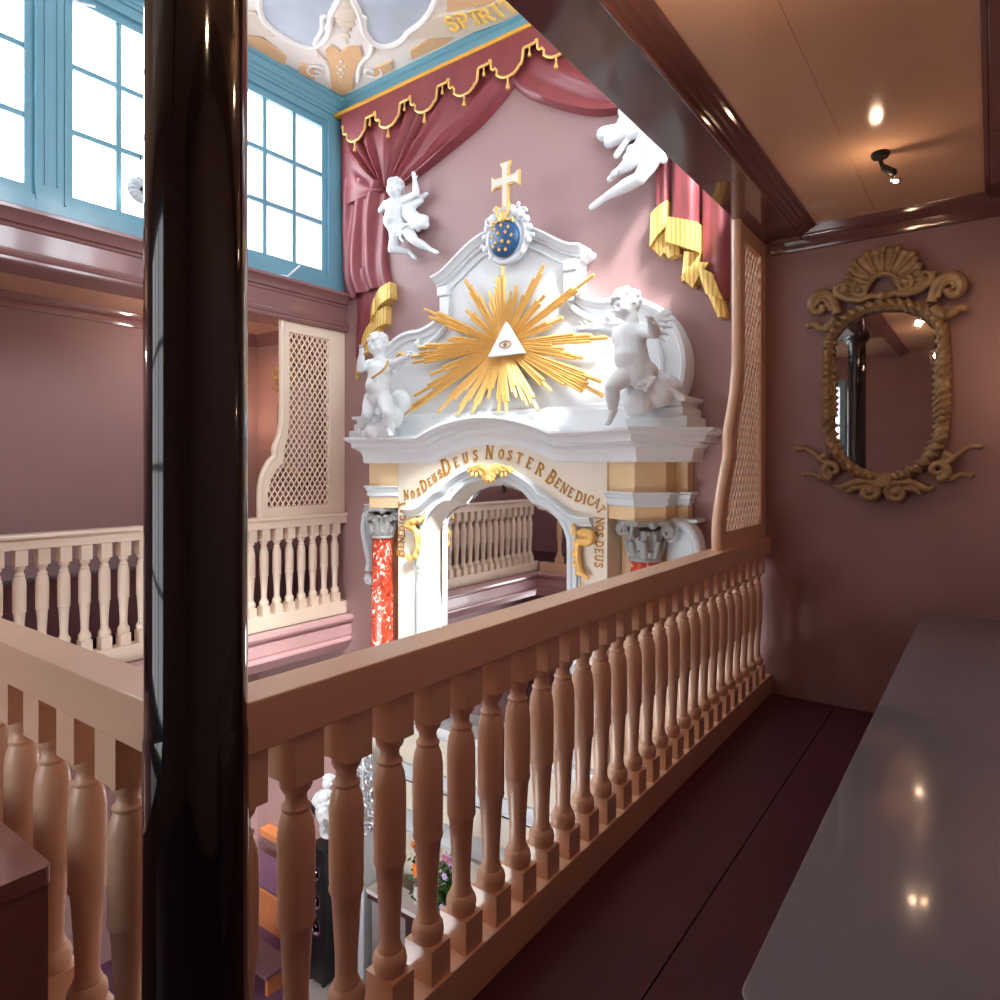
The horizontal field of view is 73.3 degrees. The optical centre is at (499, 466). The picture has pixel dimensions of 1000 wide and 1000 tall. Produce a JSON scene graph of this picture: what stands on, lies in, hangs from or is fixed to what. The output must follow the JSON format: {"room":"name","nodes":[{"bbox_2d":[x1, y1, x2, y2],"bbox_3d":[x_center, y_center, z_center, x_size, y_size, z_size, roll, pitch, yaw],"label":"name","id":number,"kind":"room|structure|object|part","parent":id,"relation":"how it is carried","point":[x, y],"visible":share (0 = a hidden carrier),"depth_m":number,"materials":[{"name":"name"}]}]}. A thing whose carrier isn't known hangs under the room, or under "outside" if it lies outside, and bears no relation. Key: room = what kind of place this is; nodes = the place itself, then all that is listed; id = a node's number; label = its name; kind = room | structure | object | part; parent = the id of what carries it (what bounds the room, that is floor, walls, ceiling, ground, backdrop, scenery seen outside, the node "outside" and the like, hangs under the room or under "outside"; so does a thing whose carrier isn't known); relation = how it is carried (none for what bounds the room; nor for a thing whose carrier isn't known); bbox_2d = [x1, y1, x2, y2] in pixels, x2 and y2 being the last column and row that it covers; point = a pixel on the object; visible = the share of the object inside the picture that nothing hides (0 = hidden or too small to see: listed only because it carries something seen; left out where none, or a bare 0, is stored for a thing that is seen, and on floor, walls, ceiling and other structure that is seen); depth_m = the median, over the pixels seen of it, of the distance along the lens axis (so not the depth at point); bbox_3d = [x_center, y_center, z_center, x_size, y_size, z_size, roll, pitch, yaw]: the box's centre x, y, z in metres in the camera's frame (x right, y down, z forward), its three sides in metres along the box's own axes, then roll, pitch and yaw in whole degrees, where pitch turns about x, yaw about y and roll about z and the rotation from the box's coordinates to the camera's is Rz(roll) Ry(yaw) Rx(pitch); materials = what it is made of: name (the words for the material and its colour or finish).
{"room":"church gallery","nodes":[
{"label":"church gallery","id":0,"kind":"room"},
{"bbox_2d":[0,306,257,964],"bbox_3d":[-4.790,1.650,5.686,0.150,6.600,6.110,0,0,36],"label":"wall","id":1,"kind":"structure","parent":0,"point":[71,389],"depth_m":6.47,"materials":[{"name":"paint"}]},
{"bbox_2d":[0,289,312,347],"bbox_3d":[-4.216,-1.512,5.328,1.200,0.145,6.010,0,0,36],"label":"trim","id":2,"kind":"structure","parent":1,"relation":"attached to","point":[8,298],"depth_m":6.52,"materials":[{"name":"paint"}]},
{"bbox_2d":[0,0,343,291],"bbox_3d":[-2.960,-2.855,5.560,0.172,2.050,4.150,0,0,36],"label":"window frame","id":3,"kind":"structure","parent":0,"point":[50,16],"depth_m":5.02,"materials":[{"name":"blue paint"}]},
{"bbox_2d":[0,0,33,193],"bbox_3d":[-3.753,-2.800,4.455,0.050,1.640,1.130,0,0,36],"label":"window","id":4,"kind":"structure","parent":3,"relation":"in","point":[26,44],"depth_m":4.87,"materials":[{"name":"blue paint"}]},
{"bbox_2d":[67,0,142,224],"bbox_3d":[-2.931,-2.816,5.496,0.144,1.672,1.139,0,0,36],"label":"window","id":5,"kind":"structure","parent":3,"relation":"in","point":[120,22],"depth_m":5.33,"materials":[{"name":"blue paint"}]},
{"bbox_2d":[127,146,142,203],"bbox_3d":[-2.906,-2.375,5.452,0.064,0.470,0.220,0,0,36],"label":"rosette","id":6,"kind":"object","parent":5,"relation":"hanging from","point":[135,183],"visible":0.56,"depth_m":5.41,"materials":[{"name":"grey paint"}]},
{"bbox_2d":[0,225,348,331],"bbox_3d":[-3.025,-1.640,5.608,0.390,0.380,4.150,0,0,36],"label":"trim","id":7,"kind":"structure","parent":3,"relation":"attached to","point":[9,236],"depth_m":5.25,"materials":[{"name":"paint"}]},
{"bbox_2d":[0,200,350,308],"bbox_3d":[-2.828,-1.760,5.463,0.100,0.150,4.150,0,0,36],"label":"trim","id":8,"kind":"structure","parent":3,"relation":"attached to","point":[13,215],"depth_m":5.18,"materials":[{"name":"paint"}]},
{"bbox_2d":[248,82,325,276],"bbox_3d":[-2.136,-2.733,6.581,0.144,1.774,1.130,0,0,36],"label":"window","id":9,"kind":"structure","parent":3,"relation":"in","point":[265,96],"depth_m":6.72,"materials":[{"name":"blue paint"}]},
{"bbox_2d":[117,0,528,115],"bbox_3d":[-1.166,-3.795,4.245,4.300,0.190,4.150,0,0,36],"label":"trim","id":10,"kind":"structure","parent":3,"relation":"attached to","point":[285,77],"depth_m":6.47,"materials":[{"name":"blue paint"}]},
{"bbox_2d":[100,925,282,999],"bbox_3d":[-1.675,5.000,3.466,7.600,0.100,6.210,0,0,36],"label":"floor","id":11,"kind":"structure","parent":0,"point":[272,940],"depth_m":6.52,"materials":[{"name":"purple carpet"}]},
{"bbox_2d":[141,0,249,999],"bbox_3d":[-0.607,1.710,1.346,0.280,6.480,0.280,0,0,36],"label":"column","id":12,"kind":"structure","parent":11,"relation":"on","point":[195,909],"depth_m":1.26,"materials":[{"name":"black paint"}]},
{"bbox_2d":[258,823,279,938],"bbox_3d":[-2.436,4.580,7.333,1.200,0.740,0.650,0,0,36],"label":"stall","id":13,"kind":"object","parent":11,"relation":"on","point":[267,863],"visible":0.28,"depth_m":7.25,"materials":[{"name":"orange wood"}]},
{"bbox_2d":[258,852,276,896],"bbox_3d":[-2.451,4.510,7.381,1.080,0.040,0.390,0,0,36],"label":"cushion","id":14,"kind":"object","parent":13,"relation":"on","point":[267,864],"depth_m":7.39,"materials":[{"name":"purple fabric"}]},
{"bbox_3d":[-2.448,4.550,7.385,1.120,0.040,0.420,0,0,36],"label":"seat","id":15,"kind":"part","parent":13,"relation":"part of","materials":[{"name":"orange wood"}]},
{"bbox_3d":[-2.294,4.250,7.545,1.180,0.080,0.140,0,0,36],"label":"rail","id":16,"kind":"part","parent":13,"relation":"part of","materials":[{"name":"orange wood"}]},
{"bbox_2d":[255,938,282,996],"bbox_3d":[-2.320,4.840,6.511,0.600,0.220,0.280,0,0,36],"label":"kneeler","id":17,"kind":"object","parent":11,"relation":"on","point":[268,964],"visible":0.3,"depth_m":6.38,"materials":[{"name":"fabric"}]},
{"bbox_3d":[-2.127,4.860,6.369,0.040,0.180,0.200,0,0,36],"label":"leg","id":18,"kind":"part","parent":17,"relation":"part of","materials":[{"name":"orange wood"}]},
{"bbox_2d":[309,978,365,999],"bbox_3d":[-0.355,4.830,5.225,3.750,0.240,1.610,0,0,36],"label":"platform","id":19,"kind":"object","parent":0,"point":[316,992],"visible":0.18,"depth_m":6.04,"materials":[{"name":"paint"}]},
{"bbox_2d":[310,837,334,987],"bbox_3d":[-1.615,4.095,6.222,0.240,1.230,0.252,0,0,36],"label":"loudspeaker","id":20,"kind":"object","parent":19,"relation":"on","point":[322,966],"visible":0.57,"depth_m":6.10,"materials":[{"name":"black plastic"}]},
{"bbox_2d":[311,773,335,838],"bbox_3d":[-1.620,3.136,6.193,0.207,0.622,0.401,0,0,-29],"label":"figurine","id":21,"kind":"object","parent":20,"relation":"on","point":[320,801],"visible":0.8,"depth_m":6.17,"materials":[{"name":"white paint"}]},
{"bbox_2d":[357,754,375,991],"bbox_3d":[-1.244,3.645,6.119,0.302,2.129,0.160,0,0,36],"label":"ornament","id":22,"kind":"object","parent":19,"relation":"on","point":[365,930],"visible":0.52,"depth_m":6.05,"materials":[{"name":"silver metal"}]},
{"bbox_2d":[366,881,417,963],"bbox_3d":[-0.225,4.230,5.403,2.250,0.960,0.210,0,0,36],"label":"altar table","id":23,"kind":"object","parent":19,"relation":"on","point":[409,910],"visible":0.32,"depth_m":5.88,"materials":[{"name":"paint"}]},
{"bbox_3d":[-0.222,3.815,5.407,2.230,0.050,0.200,0,0,36],"label":"edge moulding","id":24,"kind":"part","parent":23,"relation":"part of","materials":[{"name":"brown wood"}]},
{"bbox_3d":[-0.210,4.275,5.423,2.130,0.870,0.160,0,0,36],"label":"panel","id":25,"kind":"part","parent":23,"relation":"part of","materials":[{"name":"brown wood"}]},
{"bbox_2d":[407,842,417,903],"bbox_3d":[-0.711,3.459,5.780,0.165,0.582,0.140,0,0,36],"label":"flower vase","id":26,"kind":"object","parent":23,"relation":"on","point":[414,896],"visible":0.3,"depth_m":5.76,"materials":[{"name":"paint"}]},
{"bbox_2d":[343,160,722,890],"bbox_3d":[-0.071,1.210,5.604,3.696,7.480,0.742,0,0,36],"label":"altar","id":27,"kind":"object","parent":19,"relation":"on","point":[503,482],"visible":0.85,"depth_m":5.56,"materials":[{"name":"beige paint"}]},
{"bbox_3d":[-1.163,-0.420,6.583,0.430,0.140,0.375,0,0,36],"label":"plinth moulding","id":28,"kind":"part","parent":27,"relation":"part of","materials":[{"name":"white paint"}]},
{"bbox_3d":[-1.186,0.230,6.477,0.319,0.104,0.700,0,0,-22],"label":"architrave","id":29,"kind":"part","parent":27,"relation":"part of","materials":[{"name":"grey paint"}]},
{"bbox_2d":[356,331,412,441],"bbox_3d":[-1.045,-0.723,6.027,0.618,1.003,0.502,0,0,7],"label":"cherub statue","id":30,"kind":"object","parent":27,"relation":"on","point":[393,407],"visible":0.97,"depth_m":6.01,"materials":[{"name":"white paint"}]},
{"bbox_3d":[-1.096,-0.851,5.929,0.312,0.151,0.066,0,0,44],"label":"gilt sash","id":31,"kind":"part","parent":30,"relation":"part of","materials":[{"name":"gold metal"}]},
{"bbox_3d":[-0.076,2.790,5.598,2.220,0.120,0.080,0,0,36],"label":"dado moulding","id":32,"kind":"part","parent":27,"relation":"part of","materials":[{"name":"grey paint"}]},
{"bbox_3d":[-0.098,0.217,5.567,1.923,0.469,0.075,0,0,36],"label":"hood moulding","id":33,"kind":"part","parent":27,"relation":"part of","materials":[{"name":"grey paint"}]},
{"bbox_3d":[-0.070,1.044,5.606,2.150,2.453,0.020,0,0,36],"label":"arch panel","id":34,"kind":"part","parent":27,"relation":"part of","materials":[{"name":"beige paint"}]},
{"bbox_2d":[440,485,566,733],"bbox_3d":[0.010,1.209,5.715,1.377,2.122,0.018,0,0,36],"label":"mirror","id":35,"kind":"object","parent":27,"relation":"on","point":[499,549],"depth_m":5.74,"materials":[{"name":"silver glass"}]},
{"bbox_3d":[0.001,2.340,5.702,2.220,0.140,0.400,0,0,36],"label":"sill","id":36,"kind":"part","parent":27,"relation":"part of","materials":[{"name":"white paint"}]},
{"bbox_3d":[0.126,-1.931,5.685,0.558,0.500,0.378,0,0,36],"label":"cartouche frame","id":37,"kind":"part","parent":27,"relation":"part of","materials":[{"name":"white paint"}]},
{"bbox_3d":[0.044,-1.838,5.745,1.549,0.378,0.200,0,0,36],"label":"pediment cornice","id":38,"kind":"part","parent":27,"relation":"part of","materials":[{"name":"white paint"}]},
{"bbox_3d":[-0.083,-0.227,5.588,3.696,0.383,0.703,0,0,36],"label":"cornice","id":39,"kind":"part","parent":27,"relation":"part of","materials":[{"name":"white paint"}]},
{"bbox_2d":[572,286,685,424],"bbox_3d":[0.944,-0.761,4.662,0.573,0.958,0.780,0,0,-33],"label":"cherub statue","id":40,"kind":"object","parent":27,"relation":"on","point":[648,388],"visible":0.99,"depth_m":4.54,"materials":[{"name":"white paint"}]},
{"bbox_3d":[1.056,-0.517,4.647,0.416,0.340,0.275,0,0,-3],"label":"cloud seat","id":41,"kind":"part","parent":40,"relation":"part of","materials":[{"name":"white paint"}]},
{"bbox_3d":[1.097,0.230,4.804,0.700,0.104,0.319,0,0,5],"label":"architrave","id":42,"kind":"part","parent":27,"relation":"part of","materials":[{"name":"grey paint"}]},
{"bbox_3d":[1.192,-0.420,4.857,0.430,0.140,0.375,0,0,36],"label":"plinth moulding","id":43,"kind":"part","parent":27,"relation":"part of","materials":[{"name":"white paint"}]},
{"bbox_3d":[-0.382,4.160,5.264,0.280,1.100,0.280,0,0,36],"label":"stand","id":44,"kind":"object","parent":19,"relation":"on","visible":0},
{"bbox_2d":[438,851,451,913],"bbox_3d":[-0.375,3.307,5.263,0.387,0.605,0.299,0,0,36],"label":"flower bouquet","id":45,"kind":"object","parent":44,"relation":"on","point":[445,877],"visible":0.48,"depth_m":5.23,"materials":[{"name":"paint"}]},
{"bbox_2d":[248,0,478,95],"bbox_3d":[-1.184,-3.930,4.221,4.700,0.100,4.410,0,0,36],"label":"ceiling","id":46,"kind":"structure","parent":0,"point":[400,56],"depth_m":6.29,"materials":[{"name":"white paint"}]},
{"bbox_2d":[248,0,518,95],"bbox_3d":[-1.216,-3.878,5.669,2.485,0.093,1.710,0,0,36],"label":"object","id":47,"kind":"structure","parent":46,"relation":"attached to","point":[302,24],"depth_m":5.87,"materials":[{"name":"white paint"}]},
{"bbox_3d":[-2.172,-3.876,6.227,0.251,0.028,0.505,0,0,36],"label":"tan panel","id":48,"kind":"part","parent":47,"relation":"part of","materials":[{"name":"paint"}]},
{"bbox_3d":[-1.721,-3.870,5.578,0.755,0.060,1.214,0,0,-25],"label":"field frame","id":49,"kind":"part","parent":47,"relation":"part of","materials":[{"name":"white paint"}]},
{"bbox_3d":[-1.895,-3.876,6.586,0.144,0.028,0.271,0,0,-12],"label":"tan panel","id":50,"kind":"part","parent":47,"relation":"part of","materials":[{"name":"paint"}]},
{"bbox_3d":[-1.506,-3.876,6.584,0.335,0.028,0.851,0,0,-9],"label":"tan panel","id":51,"kind":"part","parent":47,"relation":"part of","materials":[{"name":"paint"}]},
{"bbox_3d":[-1.149,-3.876,6.543,0.351,0.028,0.131,0,0,36],"label":"tan panel","id":52,"kind":"part","parent":47,"relation":"part of","materials":[{"name":"paint"}]},
{"bbox_3d":[-0.949,-3.870,5.662,0.728,0.060,1.098,0,0,-28],"label":"field frame","id":53,"kind":"part","parent":47,"relation":"part of","materials":[{"name":"white paint"}]},
{"bbox_3d":[-0.610,-3.876,6.134,0.658,0.028,0.151,0,0,36],"label":"tan panel","id":54,"kind":"part","parent":47,"relation":"part of","materials":[{"name":"paint"}]},
{"bbox_3d":[-0.184,-3.876,5.572,0.547,0.028,0.221,0,0,4],"label":"tan panel","id":55,"kind":"part","parent":47,"relation":"part of","materials":[{"name":"paint"}]},
{"bbox_2d":[95,613,873,999],"bbox_3d":[-1.692,1.710,3.478,7.560,0.320,6.010,0,0,36],"label":"floor","id":56,"kind":"structure","parent":0,"point":[685,909],"depth_m":2.54,"materials":[{"name":"paint"}]},
{"bbox_2d":[0,820,49,999],"bbox_3d":[-1.695,1.215,1.561,1.220,0.670,0.715,0,0,36],"label":"bench","id":57,"kind":"object","parent":56,"relation":"on","point":[24,872],"visible":1,"depth_m":1.46,"materials":[{"name":"brown paint"}]},
{"bbox_3d":[-1.679,1.235,1.565,1.180,0.630,0.680,0,0,36],"label":"seat","id":58,"kind":"part","parent":57,"relation":"part of","materials":[{"name":"brown paint"}]},
{"bbox_3d":[-1.695,0.900,1.561,1.220,0.040,0.715,0,0,36],"label":"seat","id":59,"kind":"part","parent":57,"relation":"part of","materials":[{"name":"brown paint"}]},
{"bbox_2d":[0,618,142,999],"bbox_3d":[-2.308,1.015,2.603,4.120,1.070,0.110,0,0,36],"label":"balustrade","id":60,"kind":"object","parent":56,"relation":"on","point":[82,707],"visible":0.77,"depth_m":1.63,"materials":[{"name":"beige paint"}]},
{"bbox_3d":[-2.308,0.535,2.603,4.120,0.110,0.110,0,0,36],"label":"handrail","id":61,"kind":"part","parent":60,"relation":"part of","materials":[{"name":"beige paint"}]},
{"bbox_2d":[0,541,307,648],"bbox_3d":[-3.681,1.215,6.236,0.970,0.670,3.908,0,0,36],"label":"bench","id":62,"kind":"object","parent":56,"relation":"on","point":[7,574],"visible":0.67,"depth_m":5.77,"materials":[{"name":"grey paint"}]},
{"bbox_3d":[-3.681,0.900,6.236,0.970,0.040,3.908,0,0,36],"label":"seat","id":63,"kind":"part","parent":62,"relation":"part of","materials":[{"name":"grey paint"}]},
{"bbox_2d":[0,512,347,661],"bbox_3d":[-2.894,1.015,5.524,0.160,1.070,4.130,0,0,36],"label":"balustrade","id":64,"kind":"object","parent":56,"relation":"on","point":[265,617],"visible":0.59,"depth_m":5.36,"materials":[{"name":"beige paint"}]},
{"bbox_3d":[-2.894,0.552,5.524,0.110,0.075,4.130,0,0,36],"label":"handrail","id":65,"kind":"part","parent":64,"relation":"part of","materials":[{"name":"beige paint"}]},
{"bbox_3d":[-2.894,1.484,5.524,0.110,0.132,4.130,0,0,36],"label":"rail","id":66,"kind":"part","parent":64,"relation":"part of","materials":[{"name":"beige paint"}]},
{"bbox_2d":[256,319,344,517],"bbox_3d":[-1.985,-0.477,6.766,0.058,1.915,1.052,0,0,36],"label":"lattice screen","id":67,"kind":"object","parent":64,"relation":"on","point":[335,340],"visible":1,"depth_m":6.82,"materials":[{"name":"beige paint"}]},
{"bbox_3d":[-2.205,-0.477,6.465,0.058,1.915,0.308,0,0,36],"label":"edge post","id":68,"kind":"part","parent":67,"relation":"part of","materials":[{"name":"beige paint"}]},
{"bbox_2d":[247,537,770,999],"bbox_3d":[0.616,1.015,3.006,0.120,1.070,4.042,0,0,36],"label":"balustrade","id":69,"kind":"object","parent":56,"relation":"on","point":[696,677],"visible":0.98,"depth_m":2.09,"materials":[{"name":"beige paint"}]},
{"bbox_3d":[0.617,0.535,3.007,0.120,0.110,4.040,0,0,36],"label":"handrail","id":70,"kind":"part","parent":69,"relation":"part of","materials":[{"name":"beige paint"}]},
{"bbox_3d":[0.617,1.484,3.007,0.120,0.132,4.040,0,0,36],"label":"rail","id":71,"kind":"part","parent":69,"relation":"part of","materials":[{"name":"beige paint"}]},
{"bbox_2d":[711,219,765,550],"bbox_3d":[1.521,-0.525,4.241,0.058,2.010,0.981,0,0,36],"label":"lattice screen","id":72,"kind":"object","parent":69,"relation":"on","point":[744,241],"visible":1,"depth_m":4.29,"materials":[{"name":"beige paint"}]},
{"bbox_3d":[1.359,-0.525,4.020,0.058,2.010,0.433,0,0,36],"label":"edge post","id":73,"kind":"part","parent":72,"relation":"part of","materials":[{"name":"beige paint"}]},
{"bbox_2d":[742,613,999,999],"bbox_3d":[1.757,1.215,2.387,0.697,0.670,3.688,0,0,36],"label":"bench","id":74,"kind":"object","parent":56,"relation":"on","point":[895,894],"visible":1,"depth_m":1.51,"materials":[{"name":"grey paint"}]},
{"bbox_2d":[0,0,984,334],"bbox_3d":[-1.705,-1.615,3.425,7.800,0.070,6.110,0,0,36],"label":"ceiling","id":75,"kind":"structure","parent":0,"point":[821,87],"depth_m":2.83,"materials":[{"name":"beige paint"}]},
{"bbox_2d":[871,149,901,182],"bbox_3d":[1.935,-1.494,3.368,0.138,0.172,0.088,0,0,36],"label":"ceiling spotlight","id":76,"kind":"object","parent":75,"relation":"attached to","point":[879,155],"visible":1,"depth_m":3.35,"materials":[{"name":"black metal"}]},
{"bbox_3d":[1.915,-1.565,3.382,0.088,0.030,0.088,0,0,36],"label":"plate","id":77,"kind":"part","parent":76,"relation":"part of","materials":[{"name":"black metal"}]},
{"bbox_3d":[1.923,-1.523,3.379,0.040,0.067,0.029,0,0,36],"label":"arm","id":78,"kind":"part","parent":76,"relation":"part of","materials":[{"name":"black metal"}]},
{"bbox_2d":[881,164,896,176],"bbox_3d":[1.943,-1.481,3.356,0.040,0.072,0.075,0,0,-34],"label":"socket","id":79,"kind":"object","parent":76,"relation":"attached to","point":[887,169],"depth_m":3.34,"materials":[{"name":"black metal"}]},
{"bbox_2d":[250,81,999,858],"bbox_3d":[0.145,0.500,5.950,7.800,9.100,0.150,0,0,36],"label":"wall","id":80,"kind":"structure","parent":0,"point":[847,581],"depth_m":4.57,"materials":[{"name":"paint"}]},
{"bbox_2d":[128,613,353,674],"bbox_3d":[-1.130,1.740,4.244,4.360,0.380,4.110,0,0,36],"label":"trim","id":81,"kind":"structure","parent":80,"relation":"attached to","point":[271,649],"depth_m":6.56,"materials":[{"name":"pink paint"}]},
{"bbox_2d":[268,345,326,485],"bbox_3d":[-2.287,-0.578,7.571,1.021,1.590,0.107,0,0,36],"label":"wall mirror","id":82,"kind":"object","parent":80,"relation":"attached to","point":[275,373],"visible":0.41,"depth_m":7.54,"materials":[{"name":"gold glass"}]},
{"bbox_3d":[-2.285,-0.469,7.574,0.710,1.165,0.100,0,0,36],"label":"frame","id":83,"kind":"part","parent":82,"relation":"part of","materials":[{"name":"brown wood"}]},
{"bbox_2d":[311,798,315,814],"bbox_3d":[-2.069,3.770,7.463,0.080,0.160,0.023,0,0,36],"label":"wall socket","id":84,"kind":"object","parent":80,"relation":"attached to","point":[313,808],"visible":0.38,"depth_m":7.45,"materials":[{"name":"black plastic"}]},
{"bbox_2d":[378,171,438,259],"bbox_3d":[-0.909,-2.386,6.458,0.854,0.840,0.250,0,0,36],"label":"cherub","id":85,"kind":"object","parent":80,"relation":"attached to","point":[398,208],"visible":1,"depth_m":6.45,"materials":[{"name":"white paint"}]},
{"bbox_2d":[341,66,514,379],"bbox_3d":[-0.805,-2.285,6.470,2.227,2.750,0.127,0,0,36],"label":"curtain","id":86,"kind":"object","parent":80,"relation":"hanging from","point":[412,145],"visible":0.87,"depth_m":6.75,"materials":[{"name":"red fabric"}]},
{"bbox_2d":[334,23,531,120],"bbox_3d":[0.023,-3.695,5.856,4.285,0.034,0.146,0,0,36],"label":"trim","id":87,"kind":"structure","parent":80,"relation":"attached to","point":[338,115],"depth_m":6.22,"materials":[{"name":"gold metal"}]},
{"bbox_2d":[341,26,561,151],"bbox_3d":[0.009,-3.473,5.803,4.129,0.465,0.048,0,0,36],"label":"valance","id":88,"kind":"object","parent":80,"relation":"attached to","point":[505,57],"depth_m":6.13,"materials":[{"name":"red fabric"}]},
{"bbox_2d":[512,45,729,319],"bbox_3d":[0.914,-2.355,5.197,2.050,2.610,0.148,0,0,36],"label":"curtain","id":89,"kind":"object","parent":80,"relation":"hanging from","point":[699,226],"visible":0.38,"depth_m":4.91,"materials":[{"name":"red fabric"}]},
{"bbox_2d":[589,109,666,209],"bbox_3d":[1.130,-2.425,4.953,1.088,0.812,0.282,0,0,36],"label":"cherub","id":90,"kind":"object","parent":80,"relation":"attached to","point":[643,153],"visible":0.45,"depth_m":5.03,"materials":[{"name":"white paint"}]},
{"bbox_2d":[598,0,816,238],"bbox_3d":[0.277,-1.548,2.035,0.112,0.075,6.010,0,0,36],"label":"trim","id":91,"kind":"structure","parent":80,"relation":"attached to","point":[643,22],"depth_m":2.81,"materials":[{"name":"paint"}]},
{"bbox_2d":[770,191,999,256],"bbox_3d":[2.478,-1.512,4.109,1.580,0.145,0.062,0,0,36],"label":"trim","id":92,"kind":"structure","parent":80,"relation":"attached to","point":[976,206],"depth_m":4.14,"materials":[{"name":"paint"}]},
{"bbox_2d":[795,244,984,502],"bbox_3d":[2.370,-0.578,4.159,1.021,1.590,0.107,0,0,36],"label":"wall mirror","id":93,"kind":"object","parent":80,"relation":"attached to","point":[889,397],"visible":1,"depth_m":4.16,"materials":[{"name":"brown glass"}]},
{"bbox_2d":[836,313,934,473],"bbox_3d":[2.393,-0.455,4.190,0.540,1.010,0.024,0,0,36],"label":"mirror glass","id":94,"kind":"object","parent":93,"relation":"attached to","point":[885,421],"depth_m":4.17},
{"bbox_3d":[2.372,-0.469,4.162,0.710,1.165,0.100,0,0,36],"label":"frame","id":95,"kind":"part","parent":93,"relation":"part of","materials":[{"name":"brown wood"}]},
{"bbox_2d":[979,0,999,197],"bbox_3d":[1.183,-1.558,1.340,0.395,0.045,5.960,0,0,36],"label":"trim","id":96,"kind":"structure","parent":80,"relation":"attached to","point":[989,9],"depth_m":2.76,"materials":[{"name":"paint"}]},
{"bbox_3d":[0.628,-2.855,2.931,0.172,2.050,4.150,0,0,36],"label":"wall","id":97,"kind":"structure","parent":0,"visible":0},
{"bbox_2d":[506,0,796,243],"bbox_3d":[0.685,-1.690,2.889,0.270,0.320,4.150,0,0,36],"label":"ceiling beam","id":98,"kind":"structure","parent":97,"relation":"attached to","point":[583,32],"depth_m":2.80,"materials":[{"name":"paint"}]},
{"label":"outside","id":99,"kind":"structure","parent":0,"visible":0},
{"bbox_2d":[248,140,249,248],"bbox_3d":[-2.675,-3.624,10.391,0.200,7.348,4.400,0,0,36],"label":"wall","id":100,"kind":"structure","parent":99,"point":[249,140],"depth_m":9.20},
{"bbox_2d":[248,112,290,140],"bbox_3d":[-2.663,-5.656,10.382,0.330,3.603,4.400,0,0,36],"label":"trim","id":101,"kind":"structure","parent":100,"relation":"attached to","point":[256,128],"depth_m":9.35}
]}

